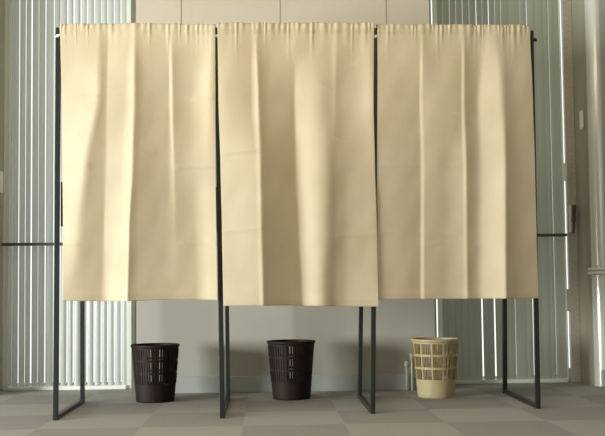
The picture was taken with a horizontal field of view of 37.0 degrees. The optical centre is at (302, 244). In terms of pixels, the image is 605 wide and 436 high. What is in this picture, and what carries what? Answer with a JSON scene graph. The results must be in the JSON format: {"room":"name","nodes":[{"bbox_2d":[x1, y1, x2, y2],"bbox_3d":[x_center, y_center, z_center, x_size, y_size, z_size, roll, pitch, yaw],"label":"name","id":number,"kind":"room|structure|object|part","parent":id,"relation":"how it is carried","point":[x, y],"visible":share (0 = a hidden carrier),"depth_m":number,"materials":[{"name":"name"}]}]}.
{"room":"polling station","nodes":[
{"label":"polling station","id":0,"kind":"room"},
{"bbox_2d":[0,376,604,435],"bbox_3d":[0.102,0.824,2.653,8.988,0.060,8.171,0,-3,-2],"label":"floor","id":1,"kind":"structure","parent":0,"point":[567,408],"depth_m":4.84,"materials":[{"name":"carpet"}]},
{"bbox_2d":[131,343,179,402],"bbox_3d":[-0.895,0.777,5.491,0.295,0.342,0.295,0,-3,-2],"label":"basket","id":2,"kind":"object","parent":1,"relation":"on","point":[147,390],"visible":1,"depth_m":5.38,"materials":[{"name":"brown plastic"}]},
{"bbox_2d":[267,339,314,400],"bbox_3d":[-0.068,0.766,5.546,0.298,0.352,0.298,0,-3,-2],"label":"basket","id":3,"kind":"object","parent":1,"relation":"on","point":[286,388],"visible":1,"depth_m":5.44,"materials":[{"name":"brown plastic"}]},
{"bbox_2d":[53,27,540,419],"bbox_3d":[0.009,-0.123,5.213,2.714,2.094,0.877,0,-3,-6],"label":"voting booth","id":4,"kind":"object","parent":1,"relation":"on","point":[224,401],"visible":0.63,"depth_m":4.79,"materials":[{"name":"black metal"}]},
{"bbox_3d":[-1.289,-0.119,4.750,0.035,2.066,0.025,0,-3,-2],"label":"leg","id":5,"kind":"part","parent":4,"relation":"part of","materials":[{"name":"black metal"}]},
{"bbox_3d":[-1.339,-0.081,5.492,0.032,2.066,0.025,0,-3,-2],"label":"leg","id":6,"kind":"part","parent":4,"relation":"part of","materials":[{"name":"black metal"}]},
{"bbox_2d":[60,23,217,300],"bbox_3d":[-0.861,-0.441,4.724,0.824,1.471,0.123,-1,-3,0],"label":"curtain","id":7,"kind":"object","parent":4,"relation":"hanging from","point":[139,99],"visible":1,"depth_m":4.72,"materials":[{"name":"fabric"}]},
{"bbox_3d":[-0.437,-0.124,4.756,0.042,2.058,0.025,0,-3,-2],"label":"leg","id":8,"kind":"part","parent":4,"relation":"part of","materials":[{"name":"black metal"}]},
{"bbox_3d":[-0.473,-0.081,5.589,0.039,2.058,0.025,0,-3,-2],"label":"leg","id":9,"kind":"part","parent":4,"relation":"part of","materials":[{"name":"black metal"}]},
{"bbox_2d":[217,22,378,306],"bbox_3d":[-0.020,-0.436,4.781,0.847,1.537,0.126,0,-3,-8],"label":"curtain","id":10,"kind":"object","parent":4,"relation":"hanging from","point":[296,100],"visible":1,"depth_m":4.78,"materials":[{"name":"fabric"}]},
{"bbox_3d":[0.369,-0.101,5.580,0.088,2.079,0.025,0,-3,-2],"label":"leg","id":11,"kind":"part","parent":4,"relation":"part of","materials":[{"name":"black metal"}]},
{"bbox_3d":[0.385,-0.137,4.866,0.070,2.079,0.025,0,-3,-2],"label":"leg","id":12,"kind":"part","parent":4,"relation":"part of","materials":[{"name":"black metal"}]},
{"bbox_2d":[376,24,538,299],"bbox_3d":[0.839,-0.464,4.918,0.900,1.521,0.097,0,-3,-9],"label":"curtain","id":13,"kind":"object","parent":4,"relation":"hanging from","point":[457,187],"visible":1,"depth_m":4.92,"materials":[{"name":"fabric"}]},
{"bbox_3d":[1.286,-0.110,5.760,0.063,2.094,0.025,0,-3,-2],"label":"leg","id":14,"kind":"part","parent":4,"relation":"part of","materials":[{"name":"black metal"}]},
{"bbox_3d":[1.282,-0.148,5.001,0.036,2.094,0.025,0,-3,-2],"label":"leg","id":15,"kind":"part","parent":4,"relation":"part of","materials":[{"name":"black metal"}]},
{"bbox_2d":[411,337,458,398],"bbox_3d":[0.820,0.756,5.566,0.295,0.355,0.295,0,-3,-2],"label":"basket","id":16,"kind":"object","parent":1,"relation":"on","point":[434,386],"visible":1,"depth_m":5.47,"materials":[{"name":"beige plastic"}]},
{"bbox_2d":[0,0,604,390],"bbox_3d":[-0.062,-0.573,6.272,8.988,3.100,0.578,0,-3,-2],"label":"wall","id":17,"kind":"structure","parent":0,"point":[192,324],"depth_m":6.00,"materials":[{"name":"white paint"}]},
{"bbox_2d":[0,0,130,390],"bbox_3d":[-1.620,-0.559,6.210,0.872,3.100,0.130,0,-3,-2],"label":"vertical blinds","id":18,"kind":"object","parent":17,"relation":"in","point":[119,11],"depth_m":6.21,"materials":[{"name":"white plastic"}]},
{"bbox_3d":[-1.602,0.977,6.165,0.803,0.028,0.065,0,-3,-2],"label":"sill","id":19,"kind":"part","parent":18,"relation":"part of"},
{"bbox_2d":[131,0,135,393],"bbox_3d":[-1.113,-0.577,5.962,0.026,3.100,0.054,0,-3,-2],"label":"trim","id":20,"kind":"structure","parent":17,"relation":"attached to","point":[133,327],"depth_m":5.88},
{"bbox_2d":[148,373,419,393],"bbox_3d":[-0.148,0.908,5.896,1.874,0.107,0.014,0,-3,-2],"label":"baseboard","id":21,"kind":"structure","parent":17,"relation":"attached to","point":[340,382],"depth_m":5.90,"materials":[{"name":"paint"}]},
{"bbox_2d":[404,353,413,390],"bbox_3d":[0.697,0.832,5.916,0.066,0.242,0.052,0,-3,-2],"label":"pipe","id":22,"kind":"object","parent":17,"relation":"attached to","point":[406,363],"visible":0.91,"depth_m":5.90,"materials":[{"name":"white metal"}]},
{"bbox_2d":[429,0,437,375],"bbox_3d":[0.866,-0.594,6.045,0.011,3.100,0.054,0,-3,-2],"label":"trim","id":23,"kind":"structure","parent":17,"relation":"attached to","point":[429,0],"depth_m":5.97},
{"bbox_2d":[432,0,583,383],"bbox_3d":[1.433,-0.588,6.287,0.999,3.100,0.233,0,-3,-2],"label":"vertical blinds","id":24,"kind":"object","parent":17,"relation":"in","point":[461,319],"depth_m":6.35,"materials":[{"name":"white plastic"}]},
{"bbox_3d":[1.403,0.950,6.291,0.850,0.028,0.065,0,-3,-2],"label":"sill","id":25,"kind":"part","parent":24,"relation":"part of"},
{"bbox_3d":[1.870,-0.181,6.316,0.016,0.189,0.010,0,-3,-2],"label":"latch plate","id":26,"kind":"part","parent":24,"relation":"part of","materials":[{"name":"grey metal"}]},
{"bbox_3d":[1.891,-0.177,6.304,0.035,0.196,0.035,0,-3,-2],"label":"handle","id":27,"kind":"part","parent":24,"relation":"part of","materials":[{"name":"grey metal"}]},
{"bbox_2d":[587,267,604,274],"bbox_3d":[3.089,0.169,6.111,2.318,0.048,0.108,0,-3,-2],"label":"trim","id":28,"kind":"structure","parent":17,"relation":"attached to","point":[596,270],"depth_m":6.04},
{"bbox_2d":[601,370,604,386],"bbox_3d":[3.167,0.876,6.034,2.380,0.112,0.016,0,-3,-2],"label":"baseboard","id":29,"kind":"structure","parent":17,"relation":"attached to","point":[602,371],"depth_m":5.98,"materials":[{"name":"paint"}]}
]}

